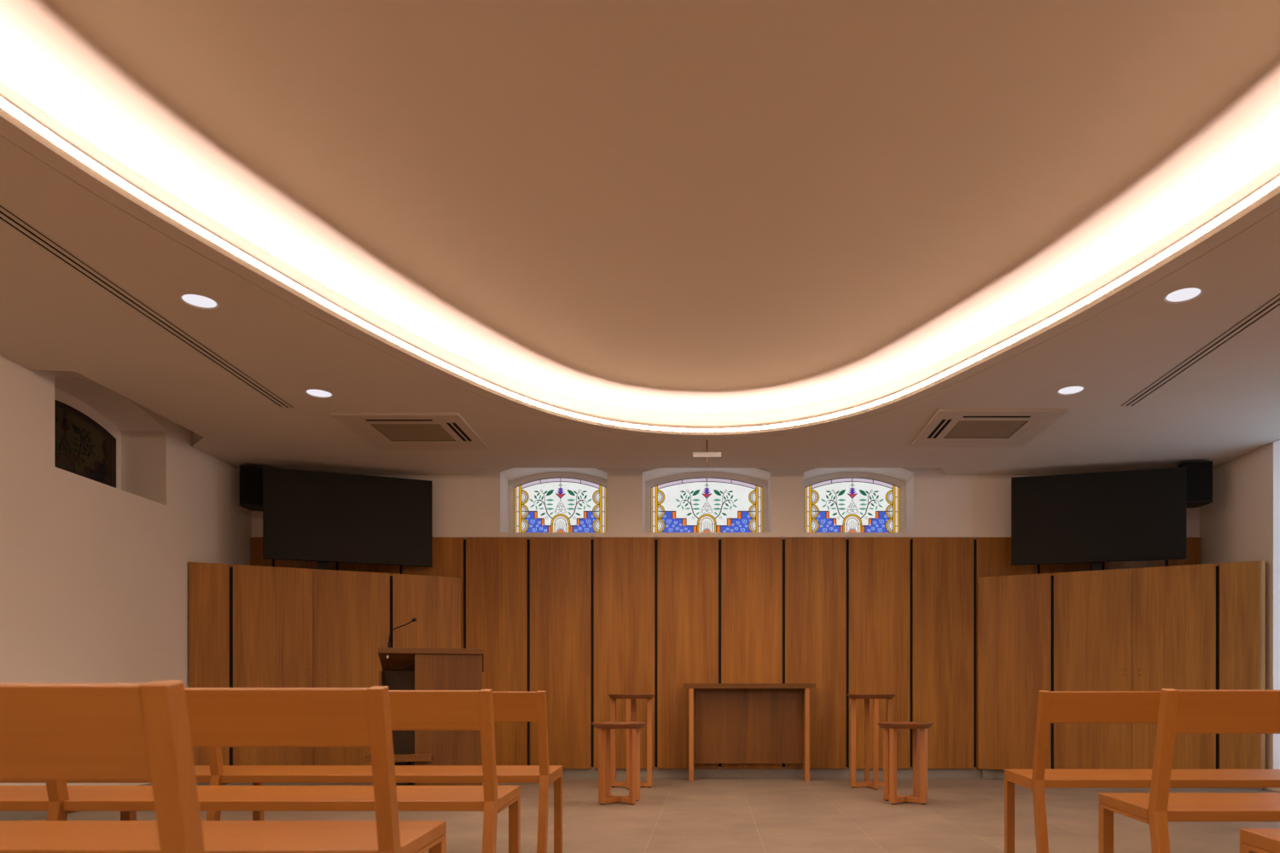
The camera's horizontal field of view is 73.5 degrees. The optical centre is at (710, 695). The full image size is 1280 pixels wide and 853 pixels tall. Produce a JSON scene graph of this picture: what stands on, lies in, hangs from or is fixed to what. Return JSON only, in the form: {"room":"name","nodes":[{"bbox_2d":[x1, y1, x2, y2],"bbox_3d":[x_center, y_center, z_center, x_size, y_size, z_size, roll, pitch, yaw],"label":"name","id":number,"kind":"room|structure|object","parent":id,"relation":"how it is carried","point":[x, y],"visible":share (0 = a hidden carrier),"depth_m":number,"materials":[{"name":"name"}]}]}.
{"room":"house of worship","nodes":[
{"label":"house of worship","id":0,"kind":"room"},
{"bbox_2d":[0,354,251,785],"bbox_3d":[-4.500,-0.945,1.315,0.360,3.550,13.430,0,0,0],"label":"wall","id":1,"kind":"structure","parent":0,"point":[94,575],"depth_m":6.11,"materials":[{"name":"white paint"}]},
{"bbox_2d":[0,783,151,820],"bbox_3d":[-4.314,0.730,0.775,0.012,0.100,12.350,0,0,0],"label":"baseboard","id":2,"kind":"structure","parent":1,"relation":"attached to","point":[4,816],"depth_m":5.33,"materials":[{"name":"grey wood"}]},
{"bbox_2d":[54,400,116,488],"bbox_3d":[-4.691,-1.835,6.195,0.014,0.564,1.053,0,0,0],"label":"window","id":3,"kind":"structure","parent":1,"relation":"in","point":[83,447],"depth_m":6.37,"materials":[{"name":"brown"}]},
{"bbox_2d":[54,388,121,489],"bbox_3d":[-4.705,-1.865,6.195,0.050,0.761,1.190,0,0,0],"label":"trim","id":4,"kind":"structure","parent":1,"relation":"attached to","point":[62,397],"depth_m":6.53,"materials":[{"name":"white paint"}]},
{"bbox_2d":[0,0,1279,475],"bbox_3d":[0.140,-2.207,1.440,9.520,0.270,13.780,0,0,0],"label":"ceiling","id":5,"kind":"structure","parent":0,"point":[664,213],"depth_m":3.98,"materials":[{"name":"white paint"}]},
{"bbox_2d":[0,203,295,407],"bbox_3d":[-3.045,-2.091,2.575,0.107,0.041,7.149,0,0,0],"label":"ceiling vent","id":6,"kind":"object","parent":5,"relation":"in","point":[5,213],"visible":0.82,"depth_m":4.45,"materials":[{"name":"black"}]},
{"bbox_2d":[179,293,219,309],"bbox_3d":[-2.690,-2.086,4.490,0.181,0.033,0.181,0,0,0],"label":"recessed light","id":7,"kind":"object","parent":5,"relation":"in","point":[191,299],"visible":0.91,"depth_m":4.50,"materials":[{"name":"white paint"}]},
{"bbox_2d":[239,465,262,511],"bbox_3d":[-4.117,-1.867,7.773,0.250,0.355,0.368,0,0,-18],"label":"loudspeaker","id":8,"kind":"object","parent":5,"relation":"attached to","point":[251,477],"visible":0.62,"depth_m":7.59,"materials":[{"name":"black plastic"}]},
{"bbox_2d":[304,389,333,398],"bbox_3d":[-2.690,-2.086,5.860,0.181,0.033,0.181,0,0,0],"label":"recessed light","id":9,"kind":"object","parent":5,"relation":"in","point":[318,393],"visible":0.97,"depth_m":5.87,"materials":[{"name":"white paint"}]},
{"bbox_2d":[306,389,331,396],"bbox_3d":[-2.690,-2.076,5.860,0.158,0.001,0.158,0,0,0],"label":"diffuser","id":10,"kind":"object","parent":9,"relation":"attached to","point":[315,392],"depth_m":5.86,"materials":[{"name":"white plastic"}]},
{"bbox_2d":[331,412,489,450],"bbox_3d":[-2.315,-2.060,6.690,0.930,0.024,0.890,0,0,0],"label":"ceiling air conditioner","id":11,"kind":"object","parent":5,"relation":"attached to","point":[384,431],"visible":1,"depth_m":6.62,"materials":[{"name":"beige plastic"}]},
{"bbox_2d":[372,424,455,441],"bbox_3d":[-2.315,-2.057,6.670,0.516,0.006,0.432,0,0,0],"label":"grille","id":12,"kind":"object","parent":11,"relation":"attached to","point":[389,432],"depth_m":6.66,"materials":[{"name":"beige plastic"}]},
{"bbox_2d":[0,96,1279,431],"bbox_3d":[-0.054,-2.100,1.349,5.429,0.018,11.071,0,0,0],"label":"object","id":13,"kind":"object","parent":5,"relation":"in","point":[4,104],"visible":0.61,"depth_m":4.38,"materials":[{"name":"white paint"}]},
{"bbox_2d":[692,440,721,467],"bbox_3d":[-0.031,-1.961,6.930,0.230,0.222,0.030,0,0,0],"label":"cross","id":14,"kind":"object","parent":5,"relation":"hanging from","point":[701,454],"visible":1,"depth_m":6.92,"materials":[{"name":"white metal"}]},
{"bbox_2d":[910,408,1067,447],"bbox_3d":[2.115,-2.060,6.610,0.930,0.024,0.890,0,0,0],"label":"ceiling air conditioner","id":15,"kind":"object","parent":5,"relation":"attached to","point":[948,427],"visible":1,"depth_m":6.54,"materials":[{"name":"beige plastic"}]},
{"bbox_2d":[943,420,1028,437],"bbox_3d":[2.115,-2.057,6.590,0.516,0.006,0.432,0,0,0],"label":"grille","id":16,"kind":"object","parent":15,"relation":"attached to","point":[959,428],"depth_m":6.57,"materials":[{"name":"beige"}]},
{"bbox_2d":[1056,385,1085,395],"bbox_3d":[2.447,-2.086,5.800,0.181,0.033,0.181,0,0,0],"label":"recessed light","id":17,"kind":"object","parent":5,"relation":"in","point":[1071,390],"visible":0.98,"depth_m":5.81,"materials":[{"name":"white paint"}]},
{"bbox_2d":[1058,386,1083,394],"bbox_3d":[2.447,-2.076,5.800,0.158,0.001,0.158,0,0,0],"label":"diffuser","id":18,"kind":"object","parent":17,"relation":"attached to","point":[1069,390],"depth_m":5.81,"materials":[{"name":"white plastic"}]},
{"bbox_2d":[1163,286,1203,303],"bbox_3d":[2.447,-2.086,4.420,0.181,0.033,0.181,0,0,0],"label":"recessed light","id":19,"kind":"object","parent":5,"relation":"in","point":[1180,295],"visible":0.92,"depth_m":4.43,"materials":[{"name":"white paint"}]},
{"bbox_2d":[1178,460,1212,508],"bbox_3d":[4.285,-1.865,7.630,0.250,0.355,0.368,0,0,10],"label":"loudspeaker","id":20,"kind":"object","parent":5,"relation":"attached to","point":[1199,474],"visible":0.69,"depth_m":7.45,"materials":[{"name":"black plastic"}]},
{"bbox_2d":[1183,462,1212,500],"bbox_3d":[4.254,-1.865,7.453,0.236,0.331,0.009,0,0,10],"label":"grille","id":21,"kind":"object","parent":20,"relation":"attached to","point":[1199,475],"depth_m":7.45,"materials":[{"name":"black"}]},
{"bbox_2d":[1119,291,1279,406],"bbox_3d":[2.975,-2.091,2.555,0.107,0.041,7.111,0,0,0],"label":"ceiling vent","id":22,"kind":"object","parent":5,"relation":"in","point":[1272,302],"visible":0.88,"depth_m":5.10,"materials":[{"name":"black"}]},
{"bbox_2d":[20,778,1279,852],"bbox_3d":[0.140,0.830,1.365,9.720,0.100,13.730,0,0,0],"label":"floor","id":23,"kind":"structure","parent":0,"point":[672,815],"depth_m":5.29,"materials":[{"name":"grey ceramic"}]},
{"bbox_2d":[0,680,204,852],"bbox_3d":[-2.235,0.380,1.382,3.000,0.801,0.466,0,0,0],"label":"bench","id":24,"kind":"object","parent":23,"relation":"on","point":[49,731],"visible":1,"depth_m":1.17,"materials":[{"name":"brown wood"}]},
{"bbox_2d":[0,686,446,852],"bbox_3d":[-2.235,0.380,2.139,3.000,0.801,0.466,0,0,0],"label":"bench","id":25,"kind":"object","parent":23,"relation":"on","point":[218,717],"visible":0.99,"depth_m":1.96,"materials":[{"name":"brown wood"}]},
{"bbox_2d":[0,689,520,852],"bbox_3d":[-2.235,0.380,3.062,3.000,0.801,0.466,0,0,0],"label":"bench","id":26,"kind":"object","parent":23,"relation":"on","point":[410,710],"visible":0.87,"depth_m":2.92,"materials":[{"name":"brown wood"}]},
{"bbox_2d":[0,691,562,852],"bbox_3d":[-2.235,0.380,4.002,3.000,0.801,0.466,0,0,0],"label":"bench","id":27,"kind":"object","parent":23,"relation":"on","point":[508,706],"visible":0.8,"depth_m":3.86,"materials":[{"name":"brown wood"}]},
{"bbox_2d":[188,562,460,785],"bbox_3d":[-3.333,-0.160,7.527,2.001,1.880,0.981,0,0,0],"label":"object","id":28,"kind":"object","parent":23,"relation":"on","point":[250,626],"visible":0.62,"depth_m":7.39,"materials":[{"name":"brown wood"}]},
{"bbox_2d":[262,466,432,570],"bbox_3d":[-3.252,-1.542,7.705,1.396,0.881,0.160,0,0,-21],"label":"television","id":29,"kind":"object","parent":28,"relation":"on","point":[323,518],"visible":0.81,"depth_m":7.62,"materials":[{"name":"black plastic"}]},
{"bbox_2d":[364,647,483,785],"bbox_3d":[-2.122,0.218,6.375,0.823,1.124,0.400,0,0,-15],"label":"lectern","id":30,"kind":"object","parent":23,"relation":"on","point":[403,668],"visible":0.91,"depth_m":6.30,"materials":[{"name":"brown wood"}]},
{"bbox_2d":[364,754,431,762],"bbox_3d":[-2.256,0.455,6.169,0.457,0.050,0.072,0,0,-15],"label":"shelf","id":31,"kind":"object","parent":30,"relation":"attached to","point":[398,758],"depth_m":6.16,"materials":[{"name":"brown wood"}]},
{"bbox_2d":[387,617,416,647],"bbox_3d":[-2.239,-0.448,6.190,0.210,0.226,0.024,0,0,0],"label":"gooseneck microphone","id":32,"kind":"object","parent":30,"relation":"on","point":[414,619],"visible":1,"depth_m":6.19,"materials":[{"name":"black plastic"}]},
{"bbox_2d":[591,721,646,805],"bbox_3d":[-0.662,0.489,6.190,0.400,0.582,0.400,0,0,-43],"label":"stand","id":33,"kind":"object","parent":23,"relation":"on","point":[604,797],"visible":1,"depth_m":6.07,"materials":[{"name":"brown wood"}]},
{"bbox_2d":[607,694,655,790],"bbox_3d":[-0.672,0.385,7.225,0.400,0.790,0.400,0,0,3],"label":"stand","id":34,"kind":"object","parent":23,"relation":"on","point":[631,699],"visible":0.73,"depth_m":7.20,"materials":[{"name":"brown wood"}]},
{"bbox_2d":[683,683,815,781],"bbox_3d":[0.348,0.337,7.827,1.197,0.886,0.235,0,0,0],"label":"altar table","id":35,"kind":"object","parent":23,"relation":"on","point":[729,723],"visible":1,"depth_m":7.88,"materials":[{"name":"brown wood"}]},
{"bbox_2d":[847,694,895,790],"bbox_3d":[1.354,0.385,7.200,0.400,0.790,0.400,0,0,-3],"label":"stand","id":36,"kind":"object","parent":23,"relation":"on","point":[875,784],"visible":0.92,"depth_m":7.17,"materials":[{"name":"brown wood"}]},
{"bbox_2d":[877,721,933,804],"bbox_3d":[1.412,0.489,6.205,0.400,0.582,0.400,0,0,-45],"label":"stand","id":37,"kind":"object","parent":23,"relation":"on","point":[920,729],"visible":1,"depth_m":6.09,"materials":[{"name":"brown wood"}]},
{"bbox_2d":[977,560,1265,790],"bbox_3d":[3.558,-0.160,7.496,2.121,1.880,1.039,0,0,0],"label":"wall paneling","id":38,"kind":"structure","parent":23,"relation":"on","point":[1202,626],"depth_m":7.46,"materials":[{"name":"brown wood"}]},
{"bbox_2d":[1011,467,1186,570],"bbox_3d":[3.451,-1.542,7.657,1.439,0.881,0.160,0,0,14],"label":"television","id":39,"kind":"object","parent":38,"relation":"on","point":[1096,519],"visible":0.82,"depth_m":7.58,"materials":[{"name":"black plastic"}]},
{"bbox_2d":[1004,690,1279,852],"bbox_3d":[2.885,0.380,3.797,3.000,0.801,0.466,0,0,0],"label":"bench","id":40,"kind":"object","parent":23,"relation":"on","point":[1053,706],"visible":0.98,"depth_m":3.64,"materials":[{"name":"brown wood"}]},
{"bbox_2d":[1098,688,1279,852],"bbox_3d":[2.885,0.380,2.817,3.000,0.801,0.466,0,0,0],"label":"bench","id":41,"kind":"object","parent":23,"relation":"on","point":[1180,712],"visible":1,"depth_m":2.65,"materials":[{"name":"brown wood"}]},
{"bbox_2d":[1239,828,1279,852],"bbox_3d":[2.885,0.380,2.004,3.000,0.801,0.466,0,0,0],"label":"bench","id":42,"kind":"object","parent":23,"relation":"on","point":[1253,840],"visible":1,"depth_m":2.17,"materials":[{"name":"brown wood"}]},
{"bbox_2d":[251,468,1199,767],"bbox_3d":[0.140,-0.945,8.210,9.920,3.550,0.360,0,0,0],"label":"wall","id":43,"kind":"structure","parent":0,"point":[938,503],"depth_m":8.03,"materials":[{"name":"white paint"}]},
{"bbox_2d":[509,471,607,532],"bbox_3d":[-1.479,-1.879,8.415,1.048,0.734,0.050,0,0,0],"label":"trim","id":44,"kind":"structure","parent":43,"relation":"attached to","point":[517,482],"depth_m":8.39,"materials":[{"name":"white paint"}]},
{"bbox_2d":[514,477,606,532],"bbox_3d":[-1.479,-1.862,8.401,0.911,0.564,0.014,0,0,0],"label":"window","id":45,"kind":"structure","parent":43,"relation":"in","point":[551,504],"depth_m":8.40,"materials":[{"name":"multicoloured glass"}]},
{"bbox_2d":[650,477,762,532],"bbox_3d":[-0.040,-1.862,8.401,1.106,0.564,0.014,0,0,0],"label":"window","id":46,"kind":"structure","parent":43,"relation":"in","point":[695,504],"depth_m":8.40,"materials":[{"name":"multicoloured glass"}]},
{"bbox_2d":[645,471,767,532],"bbox_3d":[-0.040,-1.879,8.415,1.244,0.734,0.050,0,0,0],"label":"trim","id":47,"kind":"structure","parent":43,"relation":"attached to","point":[763,484],"depth_m":8.39,"materials":[{"name":"white paint"}]},
{"bbox_2d":[250,536,1201,768],"bbox_3d":[0.140,-0.399,8.015,8.916,2.178,0.030,0,0,0],"label":"panelling","id":48,"kind":"object","parent":43,"relation":"attached to","point":[580,621],"visible":0.52,"depth_m":8.00,"materials":[{"name":"brown wood"}]},
{"bbox_2d":[562,768,983,778],"bbox_3d":[0.140,0.730,8.028,8.920,0.100,0.004,0,0,0],"label":"baseboard","id":49,"kind":"structure","parent":43,"relation":"attached to","point":[567,773],"depth_m":8.03,"materials":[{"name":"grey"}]},
{"bbox_2d":[804,477,900,532],"bbox_3d":[1.393,-1.862,8.401,0.939,0.564,0.014,0,0,0],"label":"window","id":50,"kind":"structure","parent":43,"relation":"in","point":[842,504],"depth_m":8.40,"materials":[{"name":"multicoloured glass"}]},
{"bbox_2d":[803,471,905,532],"bbox_3d":[1.393,-1.879,8.415,1.076,0.734,0.050,0,0,0],"label":"trim","id":51,"kind":"structure","parent":43,"relation":"attached to","point":[808,482],"depth_m":8.39,"materials":[{"name":"white paint"}]},
{"bbox_2d":[1199,439,1279,791],"bbox_3d":[4.770,-0.945,1.315,0.340,3.550,13.430,0,0,0],"label":"wall","id":52,"kind":"structure","parent":0,"point":[1242,522],"depth_m":7.22,"materials":[{"name":"white paint"}]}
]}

